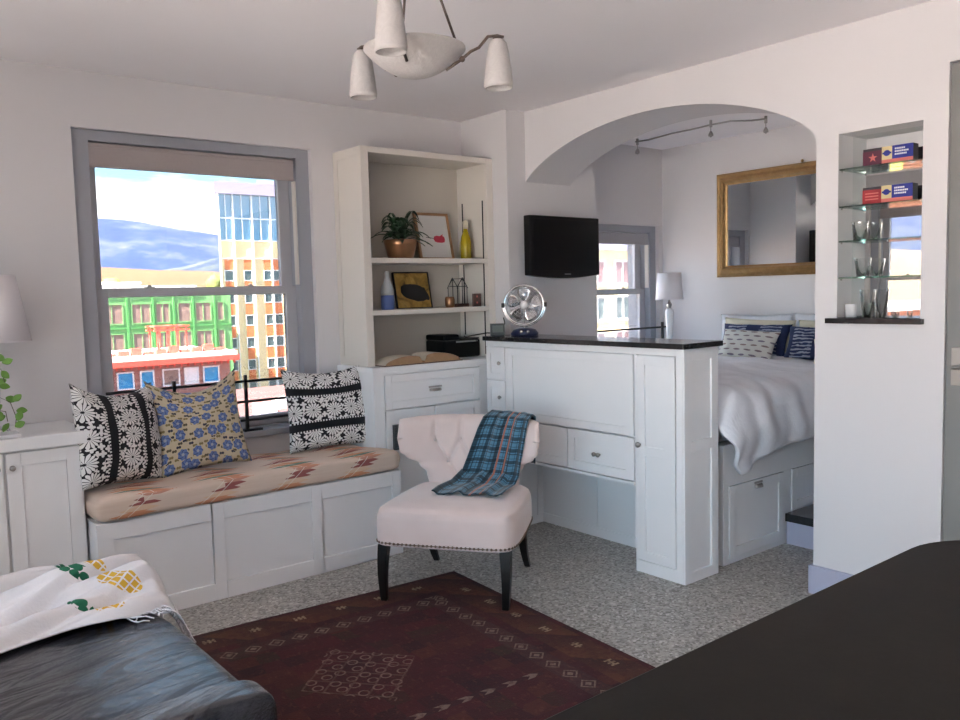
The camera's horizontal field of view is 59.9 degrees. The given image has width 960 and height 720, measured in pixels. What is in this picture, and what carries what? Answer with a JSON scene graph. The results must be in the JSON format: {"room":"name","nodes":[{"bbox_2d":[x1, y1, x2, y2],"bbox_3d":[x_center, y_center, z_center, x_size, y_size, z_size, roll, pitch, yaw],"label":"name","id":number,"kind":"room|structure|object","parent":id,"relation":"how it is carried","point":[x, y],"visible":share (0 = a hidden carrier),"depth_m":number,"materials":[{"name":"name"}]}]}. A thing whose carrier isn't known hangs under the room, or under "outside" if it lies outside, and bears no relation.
{"room":"studio apartment","nodes":[
{"label":"studio apartment","id":0,"kind":"room"},
{"bbox_2d":[0,59,662,454],"bbox_3d":[-1.336,-0.200,4.989,7.600,2.660,0.300,-5,6,-39],"label":"wall","id":1,"kind":"structure","parent":0,"point":[40,105],"depth_m":4.29,"materials":[{"name":"paint"}]},
{"bbox_2d":[71,128,316,437],"bbox_3d":[-1.583,-0.384,4.736,1.325,1.683,0.325,-5,6,-39],"label":"window","id":2,"kind":"structure","parent":1,"relation":"in","point":[195,256],"depth_m":4.71,"materials":[{"name":"grey paint"}]},
{"bbox_2d":[88,142,293,178],"bbox_3d":[-1.571,-1.099,4.635,1.143,0.117,0.040,-5,6,-39],"label":"roller blind","id":3,"kind":"object","parent":2,"relation":"attached to","point":[139,156],"depth_m":4.59,"materials":[{"name":"fabric"}]},
{"bbox_2d":[106,375,287,431],"bbox_3d":[-1.484,0.262,4.686,1.155,0.328,0.030,-5,6,-39],"label":"guard","id":4,"kind":"object","parent":2,"relation":"attached to","point":[244,381],"visible":0.46,"depth_m":4.79,"materials":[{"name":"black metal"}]},
{"bbox_2d":[597,224,655,337],"bbox_3d":[0.967,-0.515,6.797,1.245,1.165,0.325,-5,6,-39],"label":"window","id":5,"kind":"structure","parent":1,"relation":"in","point":[626,279],"depth_m":7.00,"materials":[{"name":"grey paint"}]},
{"bbox_2d":[599,232,647,242],"bbox_3d":[0.985,-0.989,6.715,1.079,0.084,0.040,-5,6,-39],"label":"roller blind","id":6,"kind":"object","parent":5,"relation":"attached to","point":[604,237],"depth_m":6.85,"materials":[{"name":"white fabric"}]},
{"bbox_2d":[383,239,417,257],"bbox_3d":[-0.494,-0.689,5.192,0.216,0.118,0.216,-5,6,-39],"label":"pot","id":7,"kind":"object","parent":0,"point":[395,248],"depth_m":5.11,"materials":[{"name":"orange metal"}]},
{"bbox_2d":[0,0,932,149],"bbox_3d":[0.665,-1.448,2.367,7.600,0.150,6.770,-5,6,-39],"label":"ceiling","id":8,"kind":"structure","parent":0,"point":[560,50],"depth_m":3.82,"materials":[{"name":"paint"}]},
{"bbox_2d":[349,0,512,100],"bbox_3d":[-0.231,-1.117,2.656,0.529,0.509,0.547,-5,6,-39],"label":"chandelier","id":9,"kind":"object","parent":8,"relation":"hanging from","point":[413,55],"visible":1,"depth_m":2.56,"materials":[{"name":"white glass"}]},
{"bbox_2d":[635,116,767,153],"bbox_3d":[1.530,-1.633,6.051,0.221,0.119,1.095,-6,6,-44],"label":"track light","id":10,"kind":"object","parent":8,"relation":"attached to","point":[710,124],"visible":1,"depth_m":5.83,"materials":[{"name":"silver metal"}]},
{"bbox_2d":[163,521,812,666],"bbox_3d":[0.781,1.303,2.627,7.120,0.060,6.170,-5,6,-39],"label":"floor","id":11,"kind":"structure","parent":0,"point":[592,585],"depth_m":4.18,"materials":[{"name":"carpet"}]},
{"bbox_2d":[0,420,89,575],"bbox_3d":[-2.343,0.804,3.730,1.058,0.912,0.476,-5,6,-39],"label":"base cabinet","id":12,"kind":"object","parent":11,"relation":"on","point":[43,516],"visible":0.67,"depth_m":3.76,"materials":[{"name":"white paint"}]},
{"bbox_2d":[0,354,27,438],"bbox_3d":[-2.144,0.151,3.671,0.244,0.387,0.130,-5,6,-39],"label":"trailing plant","id":13,"kind":"object","parent":12,"relation":"on","point":[3,385],"visible":1,"depth_m":3.68,"materials":[{"name":"green plant"}]},
{"bbox_2d":[0,275,31,431],"bbox_3d":[-2.226,-0.024,3.794,0.342,0.718,0.342,-5,6,-39],"label":"table lamp","id":14,"kind":"object","parent":12,"relation":"on","point":[14,328],"visible":0.89,"depth_m":3.73,"materials":[{"name":"white fabric"},{"name":"metal"}]},
{"bbox_2d":[0,613,277,719],"bbox_3d":[-1.365,0.996,2.125,1.361,0.740,1.280,-5,6,-39],"label":"leather sofa","id":15,"kind":"object","parent":11,"relation":"on","point":[119,669],"visible":0.75,"depth_m":2.27,"materials":[{"name":"grey leather"}]},
{"bbox_2d":[0,554,195,653],"bbox_3d":[-1.435,0.996,2.666,1.112,0.620,0.464,-5,6,-39],"label":"throw","id":16,"kind":"object","parent":15,"relation":"on","point":[42,602],"visible":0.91,"depth_m":2.70,"materials":[{"name":"white fabric"}]},
{"bbox_2d":[85,469,402,613],"bbox_3d":[-1.272,0.925,4.545,1.655,0.493,0.565,-5,6,-39],"label":"storage bench","id":17,"kind":"object","parent":11,"relation":"on","point":[205,553],"visible":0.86,"depth_m":4.28,"materials":[{"name":"white paint"}]},
{"bbox_2d":[84,443,399,521],"bbox_3d":[-1.260,0.618,4.494,1.667,0.132,0.530,-5,6,-39],"label":"seat cushion","id":18,"kind":"object","parent":17,"relation":"on","point":[277,471],"visible":0.73,"depth_m":4.25,"materials":[{"name":"fabric"}]},
{"bbox_2d":[69,382,161,490],"bbox_3d":[-1.752,0.355,4.049,0.212,0.536,0.541,1,5,26],"label":"throw pillow","id":19,"kind":"object","parent":18,"relation":"on","point":[123,443],"visible":0.98,"depth_m":3.95,"materials":[{"name":"black fabric"}]},
{"bbox_2d":[144,369,251,477],"bbox_3d":[-1.468,0.324,4.362,0.491,0.526,0.210,-5,6,-39],"label":"throw pillow","id":20,"kind":"object","parent":18,"relation":"on","point":[202,428],"visible":0.99,"depth_m":4.29,"materials":[{"name":"beige fabric"}]},
{"bbox_2d":[280,365,365,453],"bbox_3d":[-0.890,0.274,4.899,0.535,0.492,0.184,-5,6,-34],"label":"throw pillow","id":21,"kind":"object","parent":18,"relation":"on","point":[325,409],"visible":0.96,"depth_m":4.82,"materials":[{"name":"black fabric"}]},
{"bbox_2d":[337,356,487,492],"bbox_3d":[-0.336,0.541,5.359,1.021,1.076,0.447,-5,6,-39],"label":"base cabinet","id":22,"kind":"object","parent":11,"relation":"on","point":[389,394],"visible":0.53,"depth_m":5.05,"materials":[{"name":"white paint"}]},
{"bbox_2d":[393,424,398,449],"bbox_3d":[-0.412,0.452,5.015,0.245,0.150,0.032,-5,6,-39],"label":"vent grille","id":23,"kind":"object","parent":22,"relation":"attached to","point":[395,427],"visible":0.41,"depth_m":4.94,"materials":[{"name":"grey metal"}]},
{"bbox_2d":[332,145,495,366],"bbox_3d":[-0.394,-0.644,5.320,0.996,1.293,0.325,-5,6,-39],"label":"bookcase","id":24,"kind":"object","parent":22,"relation":"on","point":[371,183],"visible":0.91,"depth_m":5.37,"materials":[{"name":"paint"}]},
{"bbox_2d":[381,271,394,309],"bbox_3d":[-0.570,-0.428,5.132,0.084,0.236,0.084,-5,6,-39],"label":"ceramic bottle","id":25,"kind":"object","parent":24,"relation":"on","point":[387,290],"visible":1,"depth_m":5.10,"materials":[{"name":"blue ceramic"}]},
{"bbox_2d":[371,211,432,257],"bbox_3d":[-0.488,-0.780,5.191,0.412,0.301,0.242,-5,6,-39],"label":"potted fern","id":26,"kind":"object","parent":24,"relation":"on","point":[399,246],"visible":0.99,"depth_m":5.12,"materials":[{"name":"green plant"}]},
{"bbox_2d":[391,272,432,308],"bbox_3d":[-0.440,-0.453,5.427,0.275,0.239,0.065,-5,6,-39],"label":"framed painting","id":27,"kind":"object","parent":24,"relation":"on","point":[411,289],"visible":0.91,"depth_m":5.42,"materials":[{"name":"black"}]},
{"bbox_2d":[412,212,454,257],"bbox_3d":[-0.305,-0.813,5.499,0.275,0.314,0.087,-5,6,-39],"label":"framed print","id":28,"kind":"object","parent":24,"relation":"on","point":[435,225],"visible":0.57,"depth_m":5.50,"materials":[{"name":"white paper"}]},
{"bbox_2d":[445,296,454,307],"bbox_3d":[-0.195,-0.376,5.408,0.066,0.070,0.066,-5,6,-39],"label":"copper cup","id":29,"kind":"object","parent":24,"relation":"on","point":[449,301],"visible":0.97,"depth_m":5.38,"materials":[{"name":"brown metal"}]},
{"bbox_2d":[447,277,468,306],"bbox_3d":[-0.148,-0.449,5.525,0.092,0.194,0.124,2,6,37],"label":"terrarium","id":30,"kind":"object","parent":24,"relation":"on","point":[457,304],"visible":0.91,"depth_m":5.51,"materials":[{"name":"black metal"}]},
{"bbox_2d":[460,220,471,258],"bbox_3d":[-0.095,-0.794,5.516,0.074,0.257,0.074,-5,6,-39],"label":"glass bottle","id":31,"kind":"object","parent":24,"relation":"on","point":[465,243],"visible":0.88,"depth_m":5.49,"materials":[{"name":"yellow glass"}]},
{"bbox_2d":[472,293,480,306],"bbox_3d":[-0.022,-0.396,5.502,0.056,0.085,0.025,-4,5,-27],"label":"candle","id":32,"kind":"object","parent":24,"relation":"on","point":[476,298],"visible":1,"depth_m":5.49,"materials":[{"name":"red"}]},
{"bbox_2d":[375,352,462,366],"bbox_3d":[-0.390,-0.012,5.148,0.580,0.060,0.178,-5,6,-39],"label":"open book","id":33,"kind":"object","parent":22,"relation":"on","point":[419,357],"visible":0.96,"depth_m":5.07,"materials":[{"name":"beige paper"}]},
{"bbox_2d":[426,334,479,356],"bbox_3d":[-0.180,-0.099,5.572,0.300,0.154,0.212,-5,6,-39],"label":"printer","id":34,"kind":"object","parent":22,"relation":"on","point":[465,346],"visible":0.93,"depth_m":5.49,"materials":[{"name":"black plastic"}]},
{"bbox_2d":[468,317,504,336],"bbox_3d":[0.042,-0.216,5.504,0.342,0.133,0.033,3,6,44],"label":"cable","id":35,"kind":"object","parent":34,"relation":"attached to","point":[503,317],"visible":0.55,"depth_m":5.54,"materials":[{"name":"black plastic"}]},
{"bbox_2d":[192,571,655,719],"bbox_3d":[-0.152,1.274,2.842,1.900,0.011,2.700,-5,6,-34],"label":"area rug","id":36,"kind":"object","parent":11,"relation":"on","point":[444,646],"visible":0.84,"depth_m":3.42,"materials":[{"name":"red carpet"}]},
{"bbox_2d":[376,414,538,610],"bbox_3d":[-0.095,0.739,4.273,0.776,0.842,0.725,0,5,16],"label":"slipper chair","id":37,"kind":"object","parent":36,"relation":"on","point":[418,517],"visible":0.86,"depth_m":4.05,"materials":[{"name":"fabric"}]},
{"bbox_2d":[431,410,535,495],"bbox_3d":[0.035,0.469,4.299,0.386,0.362,0.576,1,5,32],"label":"throw","id":38,"kind":"object","parent":37,"relation":"on","point":[492,465],"visible":0.95,"depth_m":4.38,"materials":[{"name":"blue fabric"}]},
{"bbox_2d":[486,341,718,584],"bbox_3d":[0.651,0.497,4.849,0.369,1.198,1.544,-5,6,-39],"label":"base cabinet","id":39,"kind":"object","parent":11,"relation":"on","point":[628,449],"visible":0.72,"depth_m":4.46,"materials":[{"name":"white paint"}]},
{"bbox_2d":[482,334,722,349],"bbox_3d":[0.633,-0.112,4.787,0.332,0.028,1.556,-5,6,-39],"label":"countertop","id":40,"kind":"structure","parent":39,"relation":"on","point":[658,343],"depth_m":4.54,"materials":[{"name":"black stone"}]},
{"bbox_2d":[490,323,504,335],"bbox_3d":[0.110,-0.192,5.273,0.090,0.078,0.038,-2,5,-7],"label":"digital clock","id":41,"kind":"object","parent":40,"relation":"on","point":[496,329],"visible":1,"depth_m":5.26,"materials":[{"name":"grey plastic"}]},
{"bbox_2d":[501,284,546,335],"bbox_3d":[0.276,-0.314,5.214,0.255,0.323,0.175,2,6,34],"label":"desk fan","id":42,"kind":"object","parent":40,"relation":"on","point":[517,314],"visible":1,"depth_m":5.20,"materials":[{"name":"silver metal"}]},
{"bbox_2d":[545,540,959,719],"bbox_3d":[0.935,0.986,1.475,2.160,0.750,1.058,-5,6,-39],"label":"dining table","id":43,"kind":"object","parent":11,"relation":"on","point":[882,641],"visible":1,"depth_m":1.66,"materials":[{"name":"black wood"}]},
{"bbox_2d":[718,437,813,565],"bbox_3d":[1.638,0.683,5.585,1.958,0.657,1.402,-5,6,-39],"label":"bed base","id":44,"kind":"object","parent":11,"relation":"on","point":[753,505],"visible":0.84,"depth_m":4.67,"materials":[{"name":"white paint"}]},
{"bbox_2d":[718,430,726,441],"bbox_3d":[1.624,0.238,5.568,1.900,0.234,1.310,-5,6,-39],"label":"mattress","id":45,"kind":"object","parent":44,"relation":"on","point":[721,437],"visible":0.06,"depth_m":4.50,"materials":[{"name":"white fabric"}]},
{"bbox_2d":[720,314,792,346],"bbox_3d":[2.090,-0.200,6.351,0.154,0.298,0.620,-5,6,-39],"label":"pillow","id":46,"kind":"object","parent":45,"relation":"on","point":[751,317],"visible":0.15,"depth_m":6.31,"materials":[{"name":"white fabric"}]},
{"bbox_2d":[725,317,796,351],"bbox_3d":[2.060,-0.172,6.199,0.163,0.286,0.608,-5,6,-39],"label":"bed pillow","id":47,"kind":"object","parent":45,"relation":"on","point":[728,320],"visible":0.2,"depth_m":6.15,"materials":[{"name":"beige fabric"}]},
{"bbox_2d":[718,355,814,474],"bbox_3d":[1.535,0.269,5.384,1.769,0.521,1.419,-5,6,-39],"label":"duvet","id":48,"kind":"object","parent":45,"relation":"on","point":[765,406],"visible":0.35,"depth_m":4.63,"materials":[{"name":"white fabric"}]},
{"bbox_2d":[718,329,780,358],"bbox_3d":[1.876,-0.106,5.859,0.156,0.214,0.470,-5,6,-39],"label":"pillow","id":49,"kind":"object","parent":48,"relation":"on","point":[736,343],"visible":0.94,"depth_m":5.80,"materials":[{"name":"beige fabric"}]},
{"bbox_2d":[723,323,792,355],"bbox_3d":[1.978,-0.141,6.032,0.160,0.237,0.560,-5,6,-39],"label":"pillow","id":50,"kind":"object","parent":48,"relation":"on","point":[779,347],"visible":0.38,"depth_m":5.87,"materials":[{"name":"fabric"}]},
{"bbox_2d":[784,326,814,359],"bbox_3d":[2.295,-0.108,5.592,0.150,0.228,0.524,-5,6,-39],"label":"pillow","id":51,"kind":"object","parent":48,"relation":"on","point":[801,345],"visible":0.4,"depth_m":5.66,"materials":[{"name":"fabric"}]},
{"bbox_2d":[795,313,814,326],"bbox_3d":[2.490,-0.175,5.865,0.155,0.308,0.620,-5,6,-39],"label":"pillow","id":52,"kind":"object","parent":45,"relation":"on","point":[798,316],"visible":0.06,"depth_m":6.02,"materials":[{"name":"white fabric"}]},
{"bbox_2d":[799,320,814,326],"bbox_3d":[2.449,-0.142,5.718,0.161,0.280,0.605,-5,6,-39],"label":"bed pillow","id":53,"kind":"object","parent":45,"relation":"on","point":[802,323],"visible":0.04,"depth_m":5.87,"materials":[{"name":"beige fabric"}]},
{"bbox_2d":[785,504,813,549],"bbox_3d":[2.217,0.879,4.876,0.775,0.350,0.490,-5,6,-39],"label":"step","id":54,"kind":"structure","parent":11,"relation":"on","point":[800,522],"depth_m":4.78,"materials":[{"name":"blue paint"}]},
{"bbox_3d":[1.421,0.423,6.667,0.915,1.010,0.435,-5,6,-39],"label":"cabinet","id":55,"kind":"object","parent":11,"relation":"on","visible":0},
{"bbox_2d":[655,273,682,338],"bbox_3d":[1.526,-0.397,6.720,0.226,0.606,0.226,-5,6,-39],"label":"table lamp","id":56,"kind":"object","parent":55,"relation":"on","point":[669,285],"visible":0.79,"depth_m":6.63,"materials":[{"name":"white fabric"}]},
{"bbox_2d":[461,109,597,335],"bbox_3d":[0.368,-0.314,5.869,0.823,2.660,0.470,-5,6,-39],"label":"wall pier","id":57,"kind":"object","parent":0,"point":[571,309],"visible":0.36,"depth_m":5.51,"materials":[{"name":"paint"}]},
{"bbox_2d":[524,215,598,277],"bbox_3d":[0.531,-0.749,5.578,0.656,0.405,0.143,-5,6,-39],"label":"television","id":58,"kind":"object","parent":57,"relation":"attached to","point":[554,246],"visible":1,"depth_m":5.50,"materials":[{"name":"black plastic"}]},
{"bbox_2d":[662,124,815,350],"bbox_3d":[2.667,-0.376,5.926,0.185,2.660,3.270,-5,6,-39],"label":"wall","id":59,"kind":"structure","parent":0,"point":[690,172],"depth_m":6.71,"materials":[{"name":"paint"}]},
{"bbox_2d":[597,322,665,337],"bbox_3d":[1.110,-0.190,6.675,1.318,0.185,0.020,-5,6,-39],"label":"guard","id":60,"kind":"object","parent":59,"relation":"attached to","point":[662,326],"visible":0.4,"depth_m":6.84,"materials":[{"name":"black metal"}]},
{"bbox_2d":[717,159,815,276],"bbox_3d":[2.343,-1.040,6.063,0.050,0.832,1.455,-5,6,-39],"label":"wall mirror","id":61,"kind":"object","parent":59,"relation":"attached to","point":[766,217],"visible":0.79,"depth_m":6.29,"materials":[{"name":"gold gold-brown wood"}]},
{"bbox_2d":[524,0,959,574],"bbox_3d":[2.267,-0.166,3.454,0.410,2.660,5.720,-5,6,-39],"label":"wall","id":62,"kind":"structure","parent":0,"point":[879,396],"depth_m":3.82,"materials":[{"name":"paint"}]},
{"bbox_2d":[808,563,852,593],"bbox_3d":[1.952,1.065,3.967,0.430,0.140,0.597,-5,6,-39],"label":"baseboard","id":63,"kind":"structure","parent":62,"relation":"attached to","point":[820,578],"depth_m":4.01,"materials":[{"name":"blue paint"}]},
{"bbox_2d":[825,318,923,324],"bbox_3d":[1.757,-0.174,3.735,0.030,0.024,0.434,-5,6,-39],"label":"trim","id":64,"kind":"structure","parent":62,"relation":"attached to","point":[827,320],"depth_m":3.72,"materials":[{"name":"black stone"}]},
{"bbox_2d":[837,316,919,317],"bbox_3d":[1.827,-0.193,3.773,0.129,0.002,0.370,-5,6,-39],"label":"trim","id":65,"kind":"structure","parent":62,"relation":"attached to","point":[857,316],"depth_m":3.76,"materials":[{"name":"black stone"}]},
{"bbox_2d":[845,304,856,316],"bbox_3d":[1.720,-0.229,3.863,0.052,0.060,0.052,-5,6,-39],"label":"cup","id":66,"kind":"object","parent":65,"relation":"on","point":[850,309],"visible":0.95,"depth_m":3.84,"materials":[{"name":"white ceramic"}]},
{"bbox_2d":[860,289,875,316],"bbox_3d":[1.779,-0.260,3.826,0.070,0.125,0.070,-5,6,-39],"label":"drinking glass","id":67,"kind":"object","parent":65,"relation":"on","point":[864,314],"visible":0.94,"depth_m":3.84,"materials":[{"name":"clear glass"}]},
{"bbox_2d":[838,275,920,280],"bbox_3d":[1.824,-0.371,3.761,0.122,0.016,0.368,-5,6,-39],"label":"glass shelf","id":68,"kind":"object","parent":62,"relation":"attached to","point":[840,278],"visible":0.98,"depth_m":3.87,"materials":[{"name":"clear glass"}]},
{"bbox_2d":[854,258,871,276],"bbox_3d":[1.759,-0.426,3.832,0.076,0.085,0.076,-5,6,-39],"label":"drinking glass","id":69,"kind":"object","parent":68,"relation":"on","point":[858,273],"visible":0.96,"depth_m":3.85,"materials":[{"name":"clear glass"}]},
{"bbox_2d":[839,236,920,243],"bbox_3d":[1.820,-0.537,3.747,0.122,0.016,0.368,-5,6,-39],"label":"glass shelf","id":70,"kind":"object","parent":62,"relation":"attached to","point":[908,237],"visible":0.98,"depth_m":3.76,"materials":[{"name":"clear glass"}]},
{"bbox_2d":[852,221,868,239],"bbox_3d":[1.746,-0.593,3.830,0.072,0.085,0.072,-5,6,-39],"label":"drinking glass","id":71,"kind":"object","parent":70,"relation":"on","point":[855,236],"visible":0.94,"depth_m":3.85,"materials":[{"name":"clear glass"}]},
{"bbox_2d":[839,199,921,209],"bbox_3d":[1.816,-0.694,3.734,0.122,0.016,0.368,-5,6,-39],"label":"glass shelf","id":72,"kind":"object","parent":62,"relation":"attached to","point":[912,201],"visible":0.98,"depth_m":3.73,"materials":[{"name":"clear glass"}]},
{"bbox_2d":[862,182,917,203],"bbox_3d":[1.822,-0.738,3.709,0.052,0.075,0.220,-5,6,-39],"label":"carton","id":73,"kind":"object","parent":72,"relation":"on","point":[905,191],"visible":0.99,"depth_m":3.68,"materials":[{"name":"multicoloured"}]},
{"bbox_2d":[839,158,922,172],"bbox_3d":[1.812,-0.863,3.721,0.122,0.016,0.368,-5,6,-39],"label":"glass shelf","id":74,"kind":"object","parent":62,"relation":"attached to","point":[852,169],"visible":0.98,"depth_m":3.73,"materials":[{"name":"clear glass"}]},
{"bbox_2d":[863,142,918,165],"bbox_3d":[1.818,-0.907,3.696,0.052,0.075,0.220,-5,6,-39],"label":"carton","id":75,"kind":"object","parent":74,"relation":"on","point":[908,151],"visible":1,"depth_m":3.67,"materials":[{"name":"multicoloured"}]},
{"bbox_2d":[851,126,922,316],"bbox_3d":[1.871,-0.614,3.784,0.007,0.838,0.370,-5,6,-39],"label":"mirror","id":76,"kind":"object","parent":62,"relation":"attached to","point":[895,258],"visible":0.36,"depth_m":3.80,"materials":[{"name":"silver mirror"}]},
{"bbox_2d":[942,62,959,540],"bbox_3d":[2.247,-0.012,3.175,0.114,2.380,0.898,-5,6,-39],"label":"door","id":77,"kind":"structure","parent":62,"relation":"in","point":[951,489],"depth_m":3.50,"materials":[{"name":"grey paint"}]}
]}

